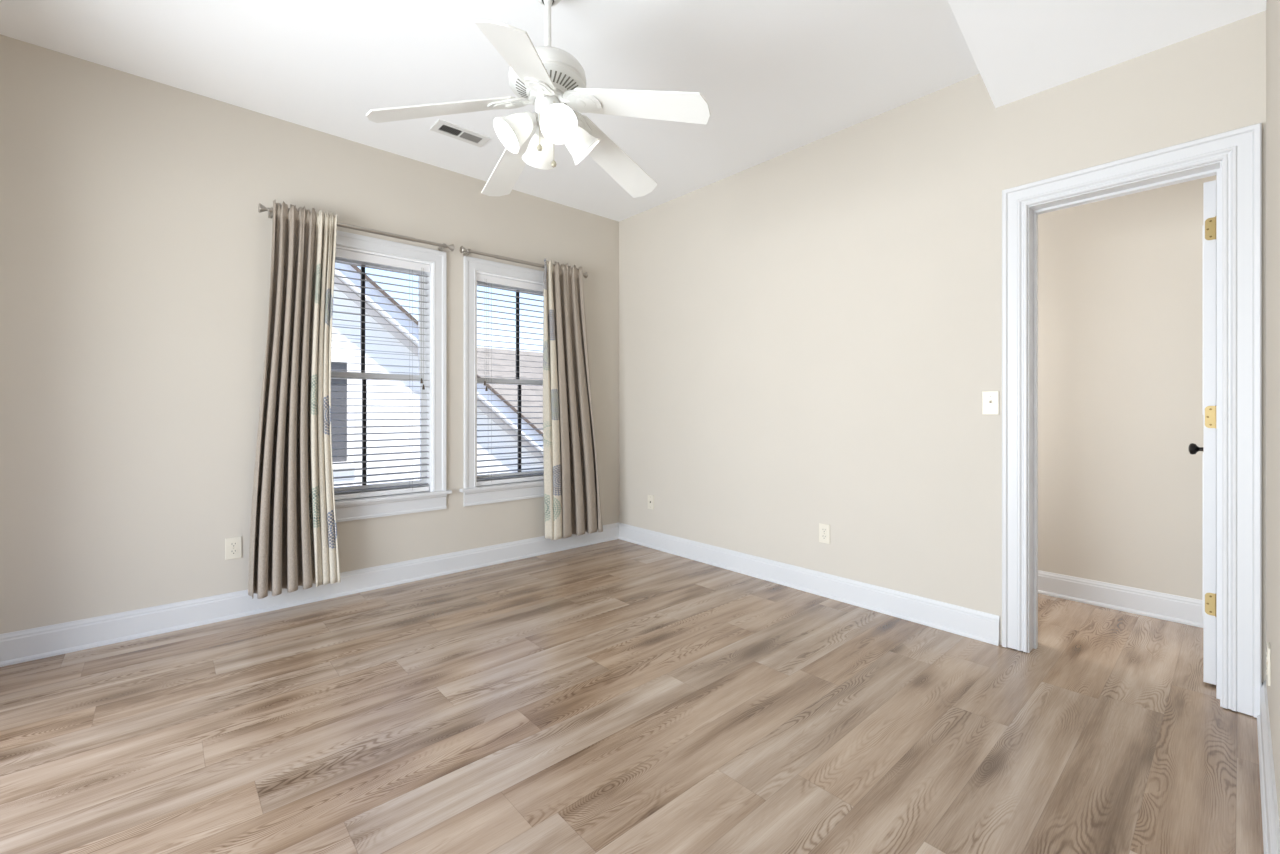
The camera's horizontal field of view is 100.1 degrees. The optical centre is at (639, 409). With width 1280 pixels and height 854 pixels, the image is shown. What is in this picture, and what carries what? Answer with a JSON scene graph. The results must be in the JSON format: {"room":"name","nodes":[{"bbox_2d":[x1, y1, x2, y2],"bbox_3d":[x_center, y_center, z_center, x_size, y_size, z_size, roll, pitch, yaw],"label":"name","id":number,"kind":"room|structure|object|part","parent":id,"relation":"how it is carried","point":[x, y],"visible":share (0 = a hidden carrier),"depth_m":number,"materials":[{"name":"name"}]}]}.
{"room":"empty bedroom","nodes":[
{"label":"empty bedroom","id":0,"kind":"room"},
{"bbox_2d":[0,34,618,633],"bbox_3d":[-1.624,-0.261,3.456,4.020,2.742,0.140,0,0,-42],"label":"wall","id":1,"kind":"structure","parent":0,"point":[136,244],"depth_m":2.70,"materials":[{"name":"paint"}]},
{"bbox_2d":[225,536,241,559],"bbox_3d":[-2.172,0.738,2.868,0.070,0.114,0.008,0,0,-42],"label":"wall outlet","id":2,"kind":"object","parent":1,"relation":"attached to","point":[233,546],"visible":1,"depth_m":2.87,"materials":[{"name":"beige plastic"}]},
{"bbox_2d":[230,542,236,546],"bbox_3d":[-2.171,0.719,2.866,0.033,0.027,0.002,0,0,-42],"label":"receptacle","id":3,"kind":"object","parent":2,"relation":"attached to","point":[232,544],"depth_m":2.86,"materials":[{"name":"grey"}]},
{"bbox_2d":[230,549,236,554],"bbox_3d":[-2.171,0.757,2.866,0.033,0.027,0.002,0,0,-42],"label":"receptacle","id":4,"kind":"object","parent":2,"relation":"attached to","point":[232,551],"depth_m":2.86,"materials":[{"name":"grey plastic"}]},
{"bbox_2d":[0,523,618,666],"bbox_3d":[-1.570,1.042,3.396,3.740,0.136,0.022,0,0,-42],"label":"baseboard","id":5,"kind":"structure","parent":1,"relation":"attached to","point":[26,645],"depth_m":2.87,"materials":[{"name":"white paint"}]},
{"bbox_2d":[258,203,454,250],"bbox_3d":[-1.665,-1.082,3.249,1.068,0.050,0.115,0,0,-42],"label":"curtain rod","id":6,"kind":"object","parent":1,"relation":"attached to","point":[261,208],"visible":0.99,"depth_m":3.27,"materials":[{"name":"silver metal"}]},
{"bbox_2d":[248,199,340,598],"bbox_3d":[-1.899,-0.076,2.966,0.429,2.129,0.156,0,0,-42],"label":"curtain","id":7,"kind":"object","parent":6,"relation":"hanging from","point":[294,540],"visible":1,"depth_m":2.96,"materials":[{"name":"grey fabric"}]},
{"bbox_2d":[331,230,451,521],"bbox_3d":[-1.721,-0.200,3.362,1.024,1.733,0.212,0,0,-42],"label":"window","id":8,"kind":"structure","parent":1,"relation":"in","point":[435,498],"depth_m":3.57,"materials":[{"name":"white paint"}]},
{"bbox_3d":[-1.757,-0.581,3.402,0.770,0.775,0.028,0,0,-42],"label":"sash","id":9,"kind":"part","parent":8,"relation":"part of","materials":[{"name":"white paint"}]},
{"bbox_3d":[-1.738,0.150,3.381,0.770,0.770,0.028,0,0,-42],"label":"sash","id":10,"kind":"part","parent":8,"relation":"part of","materials":[{"name":"white paint"}]},
{"bbox_2d":[331,248,429,499],"bbox_3d":[-1.697,-0.214,3.335,0.766,1.506,0.072,0,0,-42],"label":"window blind","id":11,"kind":"object","parent":8,"relation":"attached to","point":[340,253],"visible":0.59,"depth_m":3.39,"materials":[{"name":"white"}]},
{"bbox_3d":[-1.703,0.524,3.342,0.758,0.030,0.050,0,0,-42],"label":"rail","id":12,"kind":"part","parent":11,"relation":"part of","materials":[{"name":"white plastic"}]},
{"bbox_3d":[-1.704,-0.946,3.343,0.758,0.042,0.048,0,0,-42],"label":"head rail","id":13,"kind":"part","parent":11,"relation":"part of","materials":[{"name":"white plastic"}]},
{"bbox_3d":[-1.502,-0.201,3.521,0.002,1.452,0.054,0,0,-42],"label":"ladder cord","id":14,"kind":"part","parent":11,"relation":"part of","materials":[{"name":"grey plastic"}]},
{"bbox_3d":[-1.437,-0.571,3.531,0.002,0.732,0.002,0,0,-42],"label":"pull cord","id":15,"kind":"part","parent":11,"relation":"part of","materials":[{"name":"white fabric"}]},
{"bbox_3d":[-1.428,-0.551,3.539,0.002,0.772,0.002,0,0,-42],"label":"pull cord","id":16,"kind":"part","parent":11,"relation":"part of","materials":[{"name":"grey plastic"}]},
{"bbox_3d":[-1.735,-0.207,3.378,0.794,1.545,0.170,0,0,-42],"label":"frame","id":17,"kind":"part","parent":8,"relation":"part of","materials":[{"name":"white paint"}]},
{"bbox_2d":[460,256,543,506],"bbox_3d":[-0.906,-0.200,4.089,1.024,1.733,0.212,0,0,-42],"label":"window","id":18,"kind":"structure","parent":1,"relation":"in","point":[473,494],"depth_m":3.78,"materials":[{"name":"white paint"}]},
{"bbox_3d":[-0.920,-0.207,4.105,0.794,1.545,0.170,0,0,-42],"label":"frame","id":19,"kind":"part","parent":18,"relation":"part of","materials":[{"name":"white paint"}]},
{"bbox_3d":[-0.942,-0.581,4.129,0.770,0.775,0.028,0,0,-42],"label":"sash","id":20,"kind":"part","parent":18,"relation":"part of","materials":[{"name":"white paint"}]},
{"bbox_2d":[477,274,543,485],"bbox_3d":[-0.882,-0.214,4.062,0.766,1.506,0.072,0,0,-42],"label":"window blind","id":21,"kind":"object","parent":18,"relation":"attached to","point":[480,277],"visible":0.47,"depth_m":3.96,"materials":[{"name":"white"}]},
{"bbox_3d":[-1.097,-0.551,3.834,0.002,0.772,0.002,0,0,-42],"label":"pull cord","id":22,"kind":"part","parent":21,"relation":"part of","materials":[{"name":"white fabric"}]},
{"bbox_3d":[-1.089,-0.201,3.890,0.002,1.452,0.054,0,0,-42],"label":"ladder cord","id":23,"kind":"part","parent":21,"relation":"part of","materials":[{"name":"white fabric"}]},
{"bbox_3d":[-0.888,0.524,4.069,0.758,0.030,0.050,0,0,-42],"label":"rail","id":24,"kind":"part","parent":21,"relation":"part of","materials":[{"name":"white plastic"}]},
{"bbox_3d":[-0.923,0.150,4.108,0.770,0.770,0.028,0,0,-42],"label":"sash","id":25,"kind":"part","parent":18,"relation":"part of","materials":[{"name":"white paint"}]},
{"bbox_2d":[460,246,587,277],"bbox_3d":[-0.839,-1.082,3.986,1.046,0.050,0.115,0,0,-42],"label":"curtain rod","id":26,"kind":"object","parent":1,"relation":"attached to","point":[463,250],"visible":0.8,"depth_m":3.81,"materials":[{"name":"silver metal"}]},
{"bbox_3d":[-0.817,-1.082,3.962,0.958,0.025,0.025,0,0,-42],"label":"rod","id":27,"kind":"part","parent":26,"relation":"part of","materials":[{"name":"silver metal"}]},
{"bbox_2d":[543,258,602,539],"bbox_3d":[-0.524,-0.080,4.192,0.515,2.118,0.136,0,0,-42],"label":"curtain","id":28,"kind":"object","parent":26,"relation":"hanging from","point":[572,503],"visible":1,"depth_m":4.13,"materials":[{"name":"grey fabric"}]},
{"bbox_2d":[0,0,979,221],"bbox_3d":[0.018,-1.692,2.382,5.040,0.120,3.930,0,0,-42],"label":"ceiling","id":29,"kind":"structure","parent":0,"point":[776,78],"depth_m":2.50,"materials":[{"name":"paint"}]},
{"bbox_2d":[430,119,490,146],"bbox_3d":[-1.056,-1.629,3.164,0.312,0.007,0.140,0,0,-42],"label":"ceiling vent","id":30,"kind":"object","parent":29,"relation":"in","point":[442,127],"visible":1,"depth_m":3.15,"materials":[{"name":"white metal"}]},
{"bbox_2d":[366,0,710,197],"bbox_3d":[-0.351,-1.271,2.091,1.199,0.722,1.198,0,0,-42],"label":"ceiling fan","id":31,"kind":"object","parent":29,"relation":"hanging from","point":[548,78],"visible":1,"depth_m":1.97,"materials":[{"name":"white metal"}]},
{"bbox_3d":[-0.717,-1.095,1.959,0.506,0.157,0.142,0,0,-17],"label":"blade","id":32,"kind":"part","parent":31,"relation":"part of","materials":[{"name":"white wood"}]},
{"bbox_3d":[-0.556,-1.095,2.372,0.142,0.157,0.506,0,0,-35],"label":"blade","id":33,"kind":"part","parent":31,"relation":"part of","materials":[{"name":"white wood"}]},
{"bbox_3d":[-0.475,-1.043,2.010,0.153,0.152,0.132,0,0,-42],"label":"lamp shade","id":34,"kind":"part","parent":31,"relation":"part of","materials":[{"name":"white glass"}]},
{"bbox_3d":[-0.374,-1.095,1.678,0.142,0.157,0.506,0,0,1],"label":"blade","id":35,"kind":"part","parent":31,"relation":"part of","materials":[{"name":"white wood"}]},
{"bbox_3d":[-0.412,-1.097,2.032,0.072,0.060,0.061,0,0,-42],"label":"lamp arm","id":36,"kind":"part","parent":31,"relation":"part of","materials":[{"name":"white metal"}]},
{"bbox_3d":[-0.397,-1.043,2.177,0.132,0.152,0.153,0,0,-42],"label":"lamp shade","id":37,"kind":"part","parent":31,"relation":"part of","materials":[{"name":"white glass"}]},
{"bbox_3d":[-0.374,-1.073,2.013,0.002,0.171,0.021,0,0,0],"label":"pull chain","id":38,"kind":"part","parent":31,"relation":"part of","materials":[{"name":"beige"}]},
{"bbox_3d":[-0.375,-1.097,2.115,0.061,0.060,0.072,0,0,-42],"label":"lamp arm","id":39,"kind":"part","parent":31,"relation":"part of","materials":[{"name":"white metal"}]},
{"bbox_3d":[-0.330,-1.097,1.995,0.061,0.060,0.072,0,0,-42],"label":"lamp arm","id":40,"kind":"part","parent":31,"relation":"part of","materials":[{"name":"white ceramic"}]},
{"bbox_3d":[-0.311,-1.062,1.955,0.058,0.077,0.078,0,0,-42],"label":"bulb","id":41,"kind":"part","parent":31,"relation":"part of","materials":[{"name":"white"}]},
{"bbox_3d":[-0.308,-1.043,1.933,0.132,0.152,0.153,0,0,-42],"label":"lamp shade","id":42,"kind":"part","parent":31,"relation":"part of","materials":[{"name":"white glass"}]},
{"bbox_3d":[-0.230,-1.043,2.100,0.153,0.152,0.132,0,0,-42],"label":"lamp shade","id":43,"kind":"part","parent":31,"relation":"part of","materials":[{"name":"white glass"}]},
{"bbox_3d":[-0.114,-1.095,2.347,0.142,0.157,0.506,0,0,37],"label":"blade","id":44,"kind":"part","parent":31,"relation":"part of","materials":[{"name":"white wood"}]},
{"bbox_3d":[-0.001,-1.095,1.918,0.506,0.157,0.142,0,0,19],"label":"blade","id":45,"kind":"part","parent":31,"relation":"part of","materials":[{"name":"white wood"}]},
{"bbox_2d":[0,539,1263,853],"bbox_3d":[0.018,1.170,2.382,5.040,0.120,3.930,0,0,-42],"label":"floor","id":46,"kind":"structure","parent":0,"point":[618,696],"depth_m":1.87,"materials":[{"name":"brown wood"}]},
{"bbox_2d":[619,11,1265,682],"bbox_3d":[1.089,-0.261,3.338,0.150,2.742,3.650,0,0,-42],"label":"wall","id":47,"kind":"structure","parent":0,"point":[810,335],"depth_m":3.00,"materials":[{"name":"paint"}]},
{"bbox_2d":[648,495,653,509],"bbox_3d":[0.086,0.745,4.343,0.008,0.114,0.070,0,0,-42],"label":"phone jack","id":48,"kind":"object","parent":47,"relation":"attached to","point":[650,497],"visible":1,"depth_m":4.33,"materials":[{"name":"beige plastic"}]},
{"bbox_2d":[618,522,999,645],"bbox_3d":[0.752,1.042,3.586,0.022,0.136,2.830,0,0,-42],"label":"baseboard","id":49,"kind":"structure","parent":47,"relation":"attached to","point":[963,621],"depth_m":3.13,"materials":[{"name":"white paint"}]},
{"bbox_2d":[819,523,829,543],"bbox_3d":[1.102,0.738,3.205,0.008,0.114,0.070,0,0,-42],"label":"wall outlet","id":50,"kind":"object","parent":47,"relation":"attached to","point":[824,529],"visible":1,"depth_m":3.20,"materials":[{"name":"beige plastic"}]},
{"bbox_2d":[982,391,998,414],"bbox_3d":[1.670,-0.034,2.559,0.020,0.114,0.070,0,0,-42],"label":"light switch","id":51,"kind":"object","parent":47,"relation":"attached to","point":[990,399],"visible":1,"depth_m":2.56,"materials":[{"name":"beige plastic"}]},
{"bbox_2d":[1002,122,1261,717],"bbox_3d":[2.022,0.041,2.272,0.176,2.139,0.795,0,0,-42],"label":"door frame","id":52,"kind":"structure","parent":47,"relation":"attached to","point":[1239,150],"depth_m":2.04,"materials":[{"name":"white paint"}]},
{"bbox_2d":[1189,180,1215,684],"bbox_3d":[2.499,0.090,2.342,0.592,2.016,0.167,0,0,-42],"label":"door","id":53,"kind":"structure","parent":47,"relation":"in","point":[1209,188],"depth_m":2.15,"materials":[{"name":"white paint"}]},
{"bbox_3d":[2.641,0.185,2.537,0.060,0.060,0.066,0,0,-42],"label":"knob","id":54,"kind":"part","parent":53,"relation":"part of","materials":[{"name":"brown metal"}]},
{"bbox_2d":[948,0,1265,107],"bbox_3d":[1.736,-1.534,2.031,0.625,0.197,0.838,0,0,-42],"label":"ceiling","id":55,"kind":"structure","parent":0,"point":[1019,49],"depth_m":2.15,"materials":[{"name":"paint"}]},
{"bbox_2d":[1038,175,1215,599],"bbox_3d":[2.409,-0.261,3.383,0.140,2.742,2.240,0,0,-42],"label":"wall","id":56,"kind":"structure","parent":0,"point":[1120,279],"depth_m":2.97,"materials":[{"name":"paint"}]},
{"bbox_2d":[1038,570,1202,627],"bbox_3d":[2.348,1.042,3.329,0.022,0.136,1.960,0,0,-42],"label":"baseboard","id":57,"kind":"structure","parent":56,"relation":"attached to","point":[1169,607],"depth_m":2.96,"materials":[{"name":"white paint"}]},
{"bbox_2d":[1266,0,1279,825],"bbox_3d":[0.903,-0.261,0.632,4.030,2.742,0.140,0,0,-42],"label":"wall","id":58,"kind":"structure","parent":0,"point":[1272,6],"depth_m":1.54,"materials":[{"name":"paint"}]},
{"bbox_2d":[1257,681,1279,853],"bbox_3d":[0.846,1.042,0.689,3.740,0.136,0.022,0,0,-42],"label":"baseboard","id":59,"kind":"structure","parent":58,"relation":"attached to","point":[1270,817],"depth_m":1.48,"materials":[{"name":"white paint"}]},
{"bbox_2d":[1266,642,1270,685],"bbox_3d":[1.936,0.782,1.653,0.070,0.114,0.008,0,0,-42],"label":"wall outlet","id":60,"kind":"object","parent":58,"relation":"attached to","point":[1268,653],"visible":1,"depth_m":1.63,"materials":[{"name":"beige plastic"}]},
{"label":"outside","id":61,"kind":"structure","parent":0,"visible":0},
{"bbox_3d":[-13.913,4.210,30.603,80.000,0.200,55.810,0,0,-42],"label":"ground","id":62,"kind":"structure","parent":61,"visible":0},
{"bbox_2d":[331,263,543,486],"bbox_3d":[-7.090,0.102,6.591,12.900,8.016,4.962,0,0,-42],"label":"neighbouring house","id":63,"kind":"structure","parent":62,"relation":"on","point":[346,359],"depth_m":6.95,"materials":[{"name":"beige"}]},
{"bbox_2d":[477,347,542,432],"bbox_3d":[-2.662,0.945,21.752,19.000,6.330,9.400,0,0,-42],"label":"house","id":64,"kind":"structure","parent":62,"relation":"on","point":[509,394],"depth_m":18.48,"materials":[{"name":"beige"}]}
]}

